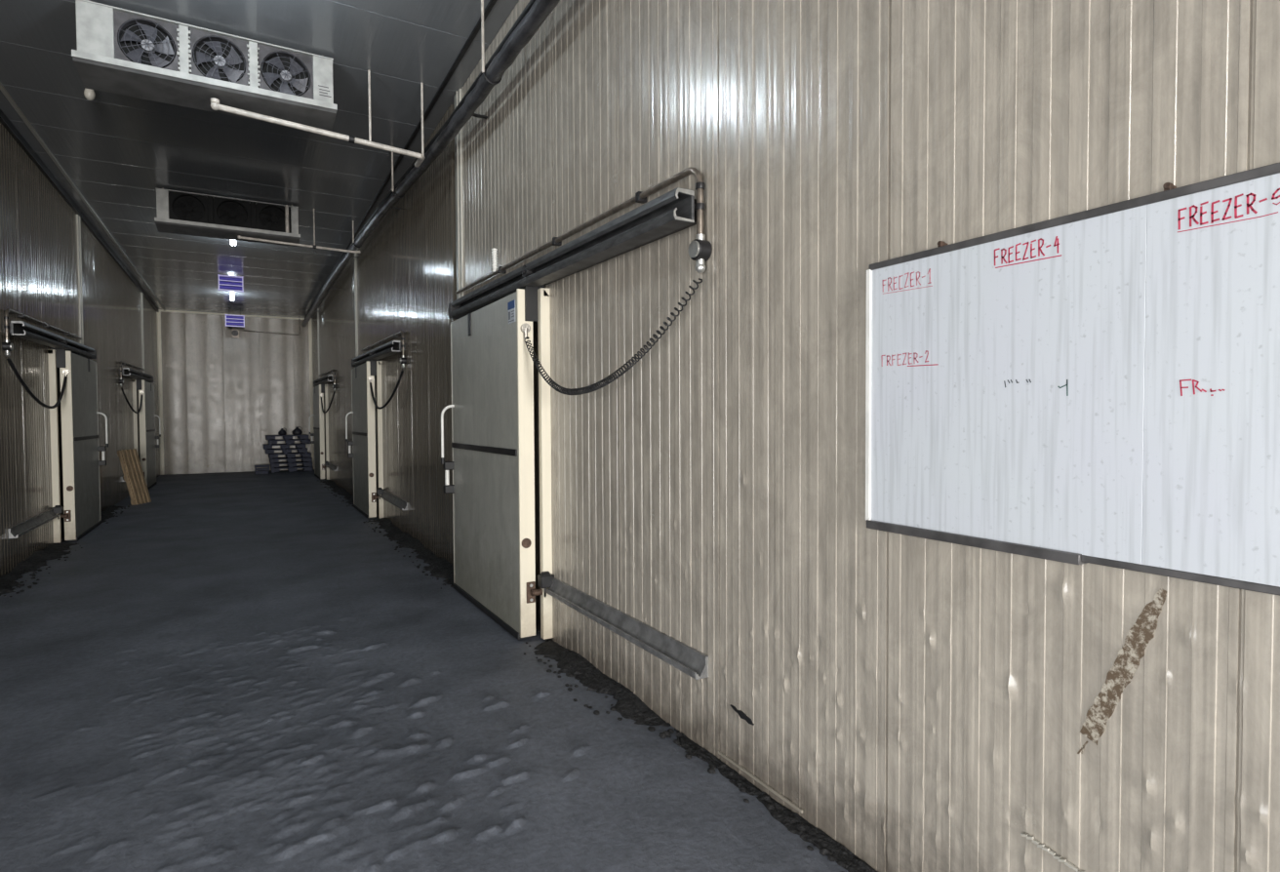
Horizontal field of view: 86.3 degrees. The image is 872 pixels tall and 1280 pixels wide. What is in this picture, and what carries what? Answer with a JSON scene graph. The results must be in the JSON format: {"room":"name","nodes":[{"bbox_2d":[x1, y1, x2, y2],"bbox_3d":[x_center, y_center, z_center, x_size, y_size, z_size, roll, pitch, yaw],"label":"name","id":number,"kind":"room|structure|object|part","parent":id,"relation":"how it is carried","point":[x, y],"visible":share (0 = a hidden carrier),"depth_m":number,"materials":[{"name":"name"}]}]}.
{"room":"cold storage corridor","nodes":[
{"label":"cold storage corridor","id":0,"kind":"room"},
{"bbox_2d":[0,121,159,576],"bbox_3d":[-9.216,-1.081,11.226,0.140,5.110,22.300,-1,2,-30],"label":"wall","id":1,"kind":"structure","parent":0,"point":[39,270],"depth_m":9.08,"materials":[{"name":"metal"}]},
{"bbox_2d":[8,505,63,538],"bbox_3d":[-7.406,1.032,8.413,0.104,0.149,2.039,-1,2,-30],"label":"rail","id":2,"kind":"object","parent":1,"relation":"attached to","point":[20,530],"visible":1,"depth_m":8.30,"materials":[{"name":"metal"}]},
{"bbox_2d":[1,308,80,357],"bbox_3d":[-7.880,-1.218,9.130,0.080,0.616,3.920,-1,2,-30],"label":"cable conduit","id":3,"kind":"object","parent":1,"relation":"attached to","point":[7,346],"visible":1,"depth_m":7.49,"materials":[{"name":"metal"}]},
{"bbox_2d":[3,320,96,359],"bbox_3d":[-7.902,-1.263,9.285,0.198,0.222,4.128,-1,2,-30],"label":"door track","id":4,"kind":"object","parent":1,"relation":"attached to","point":[20,329],"visible":0.93,"depth_m":8.50,"materials":[{"name":"metal"}]},
{"bbox_3d":[-7.944,-1.261,9.233,0.074,0.174,3.975,-1,2,-30],"label":"mounting rail","id":5,"kind":"part","parent":4,"relation":"part of","materials":[{"name":"metal"}]},
{"bbox_2d":[47,349,61,543],"bbox_3d":[-8.398,0.120,10.056,0.080,2.624,1.903,-1,2,-30],"label":"door frame","id":6,"kind":"structure","parent":1,"relation":"attached to","point":[53,385],"depth_m":9.24,"materials":[{"name":"beige metal"}]},
{"bbox_2d":[50,338,108,541],"bbox_3d":[-8.285,0.041,10.164,0.258,2.791,2.015,-1,2,-27],"label":"door","id":7,"kind":"structure","parent":1,"relation":"in","point":[81,462],"depth_m":9.80,"materials":[{"name":"metal"}]},
{"bbox_2d":[6,358,69,408],"bbox_3d":[-7.365,-0.614,8.428,0.095,0.553,2.092,-1,2,-27],"label":"coiled cable","id":8,"kind":"object","parent":7,"relation":"hanging from","point":[65,372],"visible":1,"depth_m":8.18,"materials":[{"name":"rubber"}]},
{"bbox_3d":[-7.881,1.094,9.326,0.105,0.080,0.075,-1,2,-30],"label":"guide arm","id":9,"kind":"part","parent":7,"relation":"part of","materials":[{"name":"metal"}]},
{"bbox_3d":[-8.334,0.115,10.199,0.118,2.575,1.870,-1,2,-30],"label":"panel","id":10,"kind":"part","parent":7,"relation":"part of","materials":[{"name":"metal"}]},
{"bbox_3d":[-8.652,-0.129,10.986,0.134,0.514,0.036,-1,2,-30],"label":"pull handle","id":11,"kind":"part","parent":7,"relation":"part of","materials":[{"name":"silver metal"}]},
{"bbox_2d":[0,108,159,312],"bbox_3d":[-4.848,-3.413,3.759,0.045,0.090,39.500,-1,2,-30],"label":"trim","id":12,"kind":"structure","parent":1,"relation":"attached to","point":[4,120],"depth_m":9.86,"materials":[{"name":"metal"}]},
{"bbox_2d":[76,214,83,344],"bbox_3d":[-9.038,-2.527,11.028,0.042,2.210,0.200,-1,2,-30],"label":"trim","id":13,"kind":"structure","parent":1,"relation":"attached to","point":[78,219],"depth_m":10.97,"materials":[{"name":"metal"}]},
{"bbox_2d":[119,360,144,386],"bbox_3d":[-11.836,-1.383,15.978,0.080,0.616,3.920,-1,2,-30],"label":"cable conduit","id":14,"kind":"object","parent":1,"relation":"attached to","point":[121,380],"visible":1,"depth_m":14.32,"materials":[{"name":"metal"}]},
{"bbox_2d":[132,379,138,455],"bbox_3d":[-12.354,-0.045,16.903,0.080,2.624,1.903,-1,2,-30],"label":"door frame","id":15,"kind":"structure","parent":1,"relation":"attached to","point":[135,400],"depth_m":16.07,"materials":[{"name":"beige metal"}]},
{"bbox_2d":[119,367,153,382],"bbox_3d":[-11.858,-1.428,16.132,0.198,0.222,4.128,-1,2,-30],"label":"door track","id":16,"kind":"object","parent":1,"relation":"attached to","point":[127,372],"visible":0.94,"depth_m":15.30,"materials":[{"name":"metal"}]},
{"bbox_2d":[140,292,144,373],"bbox_3d":[-12.904,-2.688,17.720,0.042,2.210,0.200,-1,2,-30],"label":"trim","id":17,"kind":"structure","parent":1,"relation":"attached to","point":[141,301],"depth_m":17.66,"materials":[{"name":"metal"}]},
{"bbox_2d":[133,372,160,489],"bbox_3d":[-12.241,-0.124,17.012,0.258,2.791,2.015,-1,2,-27],"label":"door","id":18,"kind":"structure","parent":1,"relation":"in","point":[147,437],"depth_m":16.60,"materials":[{"name":"metal"}]},
{"bbox_2d":[120,387,143,413],"bbox_3d":[-11.321,-0.779,15.276,0.095,0.553,2.092,-1,2,-27],"label":"coiled cable","id":19,"kind":"object","parent":18,"relation":"hanging from","point":[141,391],"visible":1,"depth_m":15.17,"materials":[{"name":"rubber"}]},
{"bbox_3d":[-12.290,-0.049,17.047,0.118,2.575,1.870,-1,2,-30],"label":"panel","id":20,"kind":"part","parent":18,"relation":"part of","materials":[{"name":"metal"}]},
{"bbox_2d":[156,311,164,475],"bbox_3d":[-14.670,-1.339,20.885,0.100,5.060,0.130,-1,2,-30],"label":"trim","id":21,"kind":"structure","parent":1,"relation":"attached to","point":[158,314],"depth_m":20.91,"materials":[{"name":"beige metal"}]},
{"bbox_2d":[160,311,310,474],"bbox_3d":[-12.879,-1.356,22.099,4.995,5.110,0.200,-1,2,-30],"label":"wall","id":22,"kind":"structure","parent":0,"point":[222,394],"depth_m":21.83,"materials":[{"name":"metal"}]},
{"bbox_2d":[0,81,165,311],"bbox_3d":[-4.688,-3.446,3.851,0.035,0.030,39.500,-1,2,-30],"label":"trim","id":23,"kind":"structure","parent":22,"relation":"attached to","point":[3,90],"depth_m":9.19,"materials":[{"name":"metal"}]},
{"bbox_2d":[228,326,239,338],"bbox_3d":[-12.972,-3.333,21.814,0.300,0.380,0.122,-1,2,-30],"label":"fire alarm","id":24,"kind":"object","parent":22,"relation":"attached to","point":[234,332],"visible":0.86,"depth_m":21.80,"materials":[{"name":"plastic"}]},
{"bbox_2d":[159,309,311,320],"bbox_3d":[-12.898,-3.876,21.900,4.255,0.060,0.040,-1,2,-30],"label":"trim","id":25,"kind":"structure","parent":22,"relation":"attached to","point":[163,310],"depth_m":21.71,"materials":[{"name":"beige metal"}]},
{"bbox_2d":[243,319,300,335],"bbox_3d":[-12.046,-3.616,22.375,1.636,0.555,0.032,-1,2,-30],"label":"conduit","id":26,"kind":"object","parent":22,"relation":"attached to","point":[299,319],"visible":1,"depth_m":22.50,"materials":[{"name":"grey metal"}]},
{"bbox_2d":[306,0,497,315],"bbox_3d":[-1.341,-3.516,5.783,0.035,0.030,39.500,-1,2,-30],"label":"trim","id":27,"kind":"structure","parent":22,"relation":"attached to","point":[492,3],"depth_m":7.23,"materials":[{"name":"metal"}]},
{"bbox_2d":[0,0,518,319],"bbox_3d":[-3.026,-3.596,4.808,4.855,0.200,39.900,-1,2,-30],"label":"ceiling","id":28,"kind":"structure","parent":0,"point":[115,149],"depth_m":8.05,"materials":[{"name":"paint"}]},
{"bbox_2d":[83,87,95,100],"bbox_3d":[-5.481,-3.441,6.801,0.098,0.191,0.100,-1,2,-30],"label":"ceiling lamp","id":29,"kind":"object","parent":28,"relation":"attached to","point":[89,94],"visible":0.57,"depth_m":6.78,"materials":[{"name":"white plastic"}]},
{"bbox_2d":[71,0,337,131],"bbox_3d":[-3.759,-3.245,6.051,1.919,0.560,0.508,-1,2,-30],"label":"cooler","id":30,"kind":"object","parent":28,"relation":"hanging from","point":[119,51],"visible":1,"depth_m":5.89,"materials":[{"name":"white paint"}]},
{"bbox_2d":[318,84,331,97],"bbox_3d":[-2.919,-3.191,6.323,0.110,0.088,0.002,-1,2,-30],"label":"print","id":31,"kind":"object","parent":30,"relation":"attached to","point":[324,91],"depth_m":6.32},
{"bbox_2d":[154,187,300,246],"bbox_3d":[-6.282,-3.352,10.482,1.884,0.560,0.508,-1,2,-30],"label":"cooler","id":32,"kind":"object","parent":28,"relation":"hanging from","point":[183,213],"visible":1,"depth_m":10.35,"materials":[{"name":"white paint"}]},
{"bbox_2d":[217,274,243,292],"bbox_3d":[-9.521,-3.567,15.897,0.508,0.389,0.104,-1,2,-30],"label":"insect killer","id":33,"kind":"object","parent":28,"relation":"hanging from","point":[228,283],"visible":1,"depth_m":15.88,"materials":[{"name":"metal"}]},
{"bbox_3d":[-9.543,-3.552,15.934,0.460,0.310,0.006,-1,2,-30],"label":"plate","id":34,"kind":"part","parent":33,"relation":"part of","materials":[{"name":"plastic"}]},
{"bbox_2d":[230,240,236,245],"bbox_3d":[-7.440,-3.582,12.481,0.098,0.196,0.104,-1,2,-30],"label":"ceiling lamp","id":35,"kind":"object","parent":28,"relation":"attached to","point":[233,242],"visible":0.62,"depth_m":12.47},
{"bbox_2d":[225,307,244,327],"bbox_3d":[-12.209,-3.585,20.582,0.508,0.579,0.104,-1,2,-30],"label":"insect killer","id":36,"kind":"object","parent":28,"relation":"hanging from","point":[231,320],"visible":1,"depth_m":20.57,"materials":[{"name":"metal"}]},
{"bbox_3d":[-12.209,-3.474,20.587,0.508,0.358,0.100,-1,2,-30],"label":"frame","id":37,"kind":"part","parent":36,"relation":"part of","materials":[{"name":"plastic"}]},
{"bbox_3d":[-12.229,-3.475,20.622,0.460,0.310,0.006,-1,2,-30],"label":"plate","id":38,"kind":"part","parent":36,"relation":"part of","materials":[{"name":"plastic"}]},
{"bbox_2d":[237,208,359,253],"bbox_3d":[-5.405,-3.294,10.897,1.766,0.708,0.086,-1,2,-31],"label":"drain pipe","id":39,"kind":"object","parent":28,"relation":"hanging from","point":[313,246],"visible":1,"depth_m":10.96,"materials":[{"name":"plastic"}]},
{"bbox_3d":[-5.243,-3.346,10.983,0.020,0.610,0.020,1,2,37],"label":"hanger rod","id":40,"kind":"part","parent":39,"relation":"part of","materials":[{"name":"plastic"}]},
{"bbox_2d":[210,70,424,167],"bbox_3d":[-3.027,-3.162,6.540,1.842,0.760,0.316,-1,2,-30],"label":"drain pipe","id":41,"kind":"object","parent":28,"relation":"hanging from","point":[215,102],"visible":1,"depth_m":6.50,"materials":[{"name":"plastic"}]},
{"bbox_3d":[-2.624,-3.192,6.632,0.020,0.710,0.020,-1,2,-7],"label":"hanger rod","id":42,"kind":"part","parent":41,"relation":"part of","materials":[{"name":"plastic"}]},
{"bbox_3d":[-2.196,-3.189,6.891,0.020,0.735,0.020,1,2,37],"label":"hanger rod","id":43,"kind":"part","parent":41,"relation":"part of","materials":[{"name":"plastic"}]},
{"bbox_2d":[302,0,559,326],"bbox_3d":[-1.331,-3.123,5.622,0.159,0.808,39.007,-1,2,-30],"label":"insulated pipe","id":44,"kind":"object","parent":28,"relation":"hanging from","point":[540,11],"visible":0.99,"depth_m":5.82,"materials":[{"name":"rubber"}]},
{"bbox_3d":[-4.894,-3.482,11.644,0.020,0.377,0.020,-1,2,-8],"label":"hanger rod","id":45,"kind":"part","parent":44,"relation":"part of","materials":[{"name":"plastic"}]},
{"bbox_3d":[-3.093,-3.327,8.529,0.020,0.538,0.020,1,2,37],"label":"hanger rod","id":46,"kind":"part","parent":44,"relation":"part of","materials":[{"name":"plastic"}]},
{"bbox_3d":[-1.217,-3.168,5.285,0.020,0.700,0.020,1,2,37],"label":"hanger rod","id":47,"kind":"part","parent":44,"relation":"part of","materials":[{"name":"plastic"}]},
{"bbox_2d":[0,469,848,871],"bbox_3d":[-2.324,1.581,3.778,4.455,0.041,42.800,-1,2,-30],"label":"floor","id":48,"kind":"structure","parent":0,"point":[228,671],"depth_m":3.73,"materials":[{"name":"concrete"}]},
{"bbox_2d":[0,543,82,597],"bbox_3d":[-6.934,1.471,7.899,0.402,0.074,3.350,-1,2,-30],"label":"debris","id":49,"kind":"object","parent":48,"relation":"on","point":[38,559],"visible":1,"depth_m":7.81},
{"bbox_2d":[100,505,129,523],"bbox_3d":[-9.465,1.367,12.209,0.331,0.075,2.650,-1,2,-30],"label":"debris","id":50,"kind":"object","parent":48,"relation":"on","point":[106,514],"visible":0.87,"depth_m":12.26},
{"bbox_2d":[116,448,151,505],"bbox_3d":[-10.199,0.825,13.775,0.349,1.110,0.530,-1,2,-10],"label":"wooden pallet","id":51,"kind":"object","parent":48,"relation":"on","point":[134,477],"visible":0.94,"depth_m":13.70,"materials":[{"name":"brown wood"}]},
{"bbox_2d":[254,464,269,474],"bbox_3d":[-11.706,1.034,21.159,0.410,0.276,0.324,-1,2,-30],"label":"plastic crate","id":52,"kind":"object","parent":48,"relation":"on","point":[260,470],"visible":1,"depth_m":21.05,"materials":[{"name":"plastic"}]},
{"bbox_2d":[270,465,313,473],"bbox_3d":[-11.314,1.066,22.182,1.200,0.145,0.900,-1,2,-29],"label":"pallet","id":53,"kind":"object","parent":48,"relation":"on","point":[294,468],"visible":0.93,"depth_m":21.84,"materials":[{"name":"plastic"}]},
{"bbox_2d":[270,461,312,468],"bbox_3d":[-11.327,0.919,22.178,1.200,0.145,0.900,-1,2,-29],"label":"pallet","id":54,"kind":"object","parent":53,"relation":"on","point":[304,463],"visible":0.94,"depth_m":21.82,"materials":[{"name":"plastic"}]},
{"bbox_2d":[269,456,312,463],"bbox_3d":[-11.339,0.773,22.153,1.200,0.145,0.900,-1,2,-30],"label":"pallet","id":55,"kind":"object","parent":54,"relation":"on","point":[293,460],"visible":0.98,"depth_m":21.82,"materials":[{"name":"plastic"}]},
{"bbox_2d":[268,451,311,458],"bbox_3d":[-11.374,0.626,22.169,1.200,0.145,0.900,-1,2,-31],"label":"pallet","id":56,"kind":"object","parent":55,"relation":"on","point":[275,455],"visible":0.98,"depth_m":21.84,"materials":[{"name":"plastic"}]},
{"bbox_2d":[265,447,307,454],"bbox_3d":[-11.458,0.481,22.109,1.200,0.145,0.900,-1,2,-29],"label":"pallet","id":57,"kind":"object","parent":56,"relation":"on","point":[300,450],"visible":0.96,"depth_m":21.74,"materials":[{"name":"plastic"}]},
{"bbox_2d":[262,443,305,449],"bbox_3d":[-11.498,0.335,22.073,1.200,0.145,0.900,-1,2,-29],"label":"pallet","id":58,"kind":"object","parent":57,"relation":"on","point":[265,446],"visible":0.96,"depth_m":21.74,"materials":[{"name":"plastic"}]},
{"bbox_2d":[268,439,310,444],"bbox_3d":[-11.370,0.186,22.126,1.200,0.145,0.900,-1,2,-29],"label":"pallet","id":59,"kind":"object","parent":58,"relation":"on","point":[290,441],"visible":0.98,"depth_m":21.78,"materials":[{"name":"plastic"}]},
{"bbox_2d":[265,434,308,439],"bbox_3d":[-11.423,0.040,22.093,1.200,0.145,0.900,-1,2,-31],"label":"pallet","id":60,"kind":"object","parent":59,"relation":"on","point":[302,436],"visible":1,"depth_m":21.73,"materials":[{"name":"plastic"}]},
{"bbox_2d":[278,428,286,435],"bbox_3d":[-11.469,-0.145,21.904,0.226,0.230,0.229,0,2,18],"label":"bag","id":61,"kind":"object","parent":60,"relation":"on","point":[282,431],"visible":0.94,"depth_m":21.83,"materials":[{"name":"black plastic"}]},
{"bbox_2d":[291,426,302,435],"bbox_3d":[-11.118,-0.174,22.159,0.264,0.270,0.268,0,2,13],"label":"bag","id":62,"kind":"object","parent":60,"relation":"on","point":[297,431],"visible":1,"depth_m":22.08,"materials":[{"name":"black plastic"}]},
{"bbox_2d":[320,480,353,506],"bbox_3d":[-7.026,1.260,15.840,0.339,0.067,6.400,-1,2,-30],"label":"debris","id":63,"kind":"object","parent":48,"relation":"on","point":[340,491],"visible":0.91,"depth_m":15.66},
{"bbox_2d":[362,518,453,589],"bbox_3d":[-3.119,1.420,9.055,0.359,0.073,5.299,-1,2,-30],"label":"debris","id":64,"kind":"object","parent":48,"relation":"on","point":[440,568],"visible":0.96,"depth_m":8.48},
{"bbox_2d":[523,639,670,731],"bbox_3d":[-0.393,1.544,4.373,0.322,0.050,1.720,-1,2,-30],"label":"debris","id":65,"kind":"object","parent":48,"relation":"on","point":[628,704],"visible":1,"depth_m":4.26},
{"bbox_2d":[659,728,877,871],"bbox_3d":[0.599,1.591,2.845,0.134,0.028,1.860,-1,2,-30],"label":"debris","id":66,"kind":"object","parent":48,"relation":"on","point":[794,823],"visible":1,"depth_m":2.86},
{"bbox_2d":[311,0,1279,871],"bbox_3d":[-1.111,-0.981,5.976,0.146,5.110,39.500,-1,2,-30],"label":"wall","id":67,"kind":"structure","parent":0,"point":[923,704],"depth_m":2.67,"materials":[{"name":"beige metal"}]},
{"bbox_2d":[308,320,314,469],"bbox_3d":[-11.054,-1.414,22.972,0.100,5.060,0.130,-1,2,-30],"label":"trim","id":68,"kind":"structure","parent":67,"relation":"attached to","point":[309,321],"depth_m":22.98,"materials":[{"name":"beige metal"}]},
{"bbox_2d":[309,379,327,479],"bbox_3d":[-9.202,-0.207,19.517,0.257,2.791,2.015,-1,2,-33],"label":"door","id":69,"kind":"structure","parent":67,"relation":"in","point":[318,415],"depth_m":18.93,"materials":[{"name":"metal"}]},
{"bbox_3d":[-9.206,-0.134,19.577,0.118,2.575,1.870,-1,2,-30],"label":"panel","id":70,"kind":"part","parent":69,"relation":"part of","materials":[{"name":"metal"}]},
{"bbox_2d":[320,391,334,413],"bbox_3d":[-8.179,-0.865,17.840,0.095,0.553,2.092,-1,2,-33],"label":"coiled cable","id":71,"kind":"object","parent":69,"relation":"hanging from","point":[321,395],"visible":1,"depth_m":17.82,"materials":[{"name":"rubber"}]},
{"bbox_2d":[317,308,319,378],"bbox_3d":[-9.813,-2.813,20.831,0.040,2.160,0.200,-1,2,-30],"label":"trim","id":72,"kind":"structure","parent":67,"relation":"attached to","point":[317,308],"depth_m":20.77,"materials":[{"name":"metal"}]},
{"bbox_2d":[313,374,333,386],"bbox_3d":[-8.673,-1.514,18.721,0.198,0.222,4.128,-1,2,-30],"label":"door track","id":73,"kind":"object","parent":67,"relation":"attached to","point":[330,378],"visible":0.87,"depth_m":18.01,"materials":[{"name":"metal"}]},
{"bbox_2d":[324,384,329,479],"bbox_3d":[-9.049,-0.134,19.561,0.080,2.624,1.903,-1,2,-30],"label":"door frame","id":74,"kind":"structure","parent":67,"relation":"attached to","point":[326,385],"depth_m":18.74,"materials":[{"name":"beige metal"}]},
{"bbox_2d":[319,369,336,391],"bbox_3d":[-8.549,-1.472,18.625,0.080,0.616,3.920,-1,2,-30],"label":"cable conduit","id":75,"kind":"object","parent":67,"relation":"attached to","point":[334,371],"visible":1,"depth_m":16.97,"materials":[{"name":"metal"}]},
{"bbox_2d":[324,461,337,471],"bbox_3d":[-8.095,0.779,17.897,0.104,0.149,2.039,-1,2,-30],"label":"rail","id":76,"kind":"object","parent":67,"relation":"attached to","point":[327,463],"visible":1,"depth_m":18.00,"materials":[{"name":"metal"}]},
{"bbox_2d":[354,253,358,357],"bbox_3d":[-5.722,-2.643,13.750,0.040,2.160,0.200,-1,2,-30],"label":"trim","id":77,"kind":"structure","parent":67,"relation":"attached to","point":[355,277],"depth_m":13.69,"materials":[{"name":"metal"}]},
{"bbox_2d":[345,351,379,519],"bbox_3d":[-4.946,-0.030,12.149,0.257,2.791,2.015,-1,2,-33],"label":"door","id":78,"kind":"structure","parent":67,"relation":"in","point":[363,443],"depth_m":11.73,"materials":[{"name":"metal"}]},
{"bbox_3d":[-5.480,-0.196,12.875,0.134,0.514,0.036,-1,2,-30],"label":"pull handle","id":79,"kind":"part","parent":78,"relation":"part of","materials":[{"name":"silver metal"}]},
{"bbox_3d":[-4.950,0.043,12.210,0.118,2.575,1.870,-1,2,-30],"label":"panel","id":80,"kind":"part","parent":78,"relation":"part of","materials":[{"name":"metal"}]},
{"bbox_2d":[367,369,403,409],"bbox_3d":[-3.923,-0.688,10.472,0.095,0.553,2.092,-1,2,-33],"label":"coiled cable","id":81,"kind":"object","parent":78,"relation":"hanging from","point":[370,379],"visible":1,"depth_m":10.29,"materials":[{"name":"rubber"}]},
{"bbox_2d":[351,340,404,366],"bbox_3d":[-4.417,-1.337,11.354,0.198,0.222,4.128,-1,2,-30],"label":"door track","id":82,"kind":"object","parent":67,"relation":"attached to","point":[392,347],"visible":0.9,"depth_m":10.55,"materials":[{"name":"metal"}]},
{"bbox_2d":[376,360,383,518],"bbox_3d":[-4.793,0.043,12.194,0.080,2.624,1.903,-1,2,-30],"label":"door frame","id":83,"kind":"structure","parent":67,"relation":"attached to","point":[379,363],"depth_m":11.37,"materials":[{"name":"beige metal"}]},
{"bbox_2d":[360,330,406,368],"bbox_3d":[-4.293,-1.294,11.258,0.080,0.616,3.920,-1,2,-30],"label":"cable conduit","id":84,"kind":"object","parent":67,"relation":"attached to","point":[402,360],"visible":1,"depth_m":9.61,"materials":[{"name":"metal"}]},
{"bbox_2d":[376,487,407,510],"bbox_3d":[-3.838,0.956,10.530,0.104,0.149,2.039,-1,2,-30],"label":"rail","id":85,"kind":"object","parent":67,"relation":"attached to","point":[398,502],"visible":1,"depth_m":10.49,"materials":[{"name":"metal"}]},
{"bbox_2d":[303,0,535,320],"bbox_3d":[-1.176,-3.139,5.598,0.276,0.539,38.800,-1,2,-30],"label":"pipe","id":86,"kind":"object","parent":67,"relation":"attached to","point":[526,10],"visible":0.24,"depth_m":6.26,"materials":[{"name":"metal"}]},
{"bbox_3d":[-1.498,-2.925,6.226,0.214,0.014,0.040,-1,2,-30],"label":"support arm","id":87,"kind":"part","parent":86,"relation":"part of","materials":[{"name":"metal"}]},
{"bbox_2d":[454,88,463,299],"bbox_3d":[-1.886,-2.463,7.110,0.040,2.200,0.200,-1,2,-30],"label":"trim","id":88,"kind":"structure","parent":67,"relation":"attached to","point":[458,97],"depth_m":7.07,"materials":[{"name":"metal"}]},
{"bbox_2d":[440,265,546,639],"bbox_3d":[-1.320,0.120,5.873,0.257,2.791,2.015,-1,2,-33],"label":"door","id":89,"kind":"structure","parent":67,"relation":"in","point":[492,465],"depth_m":5.55,"materials":[{"name":"metal"}]},
{"bbox_3d":[-1.854,-0.045,6.598,0.134,0.514,0.036,-1,2,-30],"label":"pull handle","id":90,"kind":"part","parent":89,"relation":"part of","materials":[{"name":"silver metal"}]},
{"bbox_3d":[-1.526,-0.998,6.112,0.010,0.200,0.070,-1,2,-30],"label":"hanger plate","id":91,"kind":"part","parent":89,"relation":"part of","materials":[{"name":"metal"}]},
{"bbox_3d":[-1.324,0.194,5.934,0.118,2.575,1.870,-1,2,-30],"label":"panel","id":92,"kind":"part","parent":89,"relation":"part of","materials":[{"name":"metal"}]},
{"bbox_2d":[508,310,514,322],"bbox_3d":[-0.974,-0.905,5.163,0.001,0.079,0.130,-1,2,-30],"label":"print","id":93,"kind":"object","parent":89,"relation":"attached to","point":[510,312],"depth_m":5.16},
{"bbox_3d":[-0.764,1.171,5.123,0.105,0.080,0.075,-1,2,-30],"label":"guide arm","id":94,"kind":"part","parent":89,"relation":"part of","materials":[{"name":"metal"}]},
{"bbox_2d":[520,278,702,395],"bbox_3d":[-0.299,-0.534,4.196,0.100,0.558,2.091,-1,2,-33],"label":"coiled cable","id":95,"kind":"object","parent":89,"relation":"hanging from","point":[525,328],"visible":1,"depth_m":4.02,"materials":[{"name":"rubber"}]},
{"bbox_2d":[537,287,552,639],"bbox_3d":[-1.168,0.194,5.917,0.080,2.624,1.903,-1,2,-30],"label":"door frame","id":96,"kind":"structure","parent":67,"relation":"attached to","point":[543,307],"depth_m":5.09,"materials":[{"name":"beige metal"}]},
{"bbox_2d":[448,187,696,319],"bbox_3d":[-0.791,-1.187,5.078,0.198,0.222,4.128,-1,2,-30],"label":"door track","id":97,"kind":"object","parent":67,"relation":"attached to","point":[674,211],"visible":0.92,"depth_m":4.04,"materials":[{"name":"metal"}]},
{"bbox_3d":[-0.725,-1.187,5.088,0.074,0.174,3.975,-1,2,-30],"label":"mounting rail","id":98,"kind":"part","parent":97,"relation":"part of","materials":[{"name":"metal"}]},
{"bbox_2d":[455,166,712,294],"bbox_3d":[-0.805,-1.233,5.218,0.080,0.783,4.470,-1,2,-30],"label":"cable conduit","id":99,"kind":"object","parent":67,"relation":"attached to","point":[700,249],"visible":1,"depth_m":3.67,"materials":[{"name":"metal"}]},
{"bbox_3d":[0.262,-0.906,3.312,0.012,0.080,0.080,-1,2,-30],"label":"box lid","id":100,"kind":"part","parent":99,"relation":"part of","materials":[{"name":"metal"}]},
{"bbox_2d":[537,571,708,679],"bbox_3d":[-0.213,1.107,4.253,0.104,0.149,2.039,-1,2,-30],"label":"rail","id":101,"kind":"object","parent":67,"relation":"attached to","point":[689,660],"visible":1,"depth_m":4.00,"materials":[{"name":"metal"}]},
{"bbox_2d":[730,704,754,725],"bbox_3d":[0.474,1.296,3.175,0.010,0.040,0.170,-1,2,-30],"label":"torn patch","id":102,"kind":"object","parent":67,"relation":"attached to","point":[740,713],"visible":1,"depth_m":3.16,"materials":[{"name":"black rubber"}]},
{"bbox_2d":[718,751,802,813],"bbox_3d":[0.528,1.550,3.080,0.010,0.016,0.580,-1,2,-30],"label":"strip","id":103,"kind":"object","parent":67,"relation":"attached to","point":[730,760],"visible":1,"depth_m":3.04,"materials":[{"name":"metal"}]},
{"bbox_2d":[1020,833,1084,871],"bbox_3d":[1.184,1.192,1.926,0.015,0.045,0.220,-1,2,-30],"label":"scratch","id":104,"kind":"object","parent":67,"relation":"attached to","point":[1042,846],"visible":1,"depth_m":1.94,"materials":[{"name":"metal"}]},
{"bbox_2d":[865,161,1279,596],"bbox_3d":[1.449,-0.122,1.392,0.045,0.972,2.490,-1,2,-30],"label":"whiteboard","id":105,"kind":"object","parent":67,"relation":"attached to","point":[1100,385],"visible":1,"depth_m":1.80,"materials":[{"name":"plastic"}]},
{"bbox_3d":[1.054,-0.136,2.085,0.026,0.902,0.863,-1,2,-30],"label":"board panel","id":106,"kind":"part","parent":105,"relation":"part of","materials":[{"name":"plastic"}]},
{"bbox_3d":[1.451,0.343,1.405,0.045,0.029,2.468,-1,2,-30],"label":"frame rail","id":107,"kind":"part","parent":105,"relation":"part of","materials":[{"name":"grey metal"}]},
{"bbox_3d":[1.450,-0.577,1.383,0.036,0.022,2.468,-1,2,-30],"label":"frame rail","id":108,"kind":"part","parent":105,"relation":"part of","materials":[{"name":"grey metal"}]},
{"bbox_3d":[1.670,-0.110,1.020,0.026,0.902,1.599,-1,2,-30],"label":"board panel","id":109,"kind":"part","parent":105,"relation":"part of","materials":[{"name":"plastic"}]},
{"bbox_2d":[1077,588,1166,754],"bbox_3d":[1.258,0.629,1.792,0.001,0.503,0.207,-1,2,-30],"label":"rust patch","id":110,"kind":"object","parent":67,"relation":"attached to","point":[1127,662],"visible":1,"depth_m":1.78,"materials":[{"name":"brown metal"}]}
]}

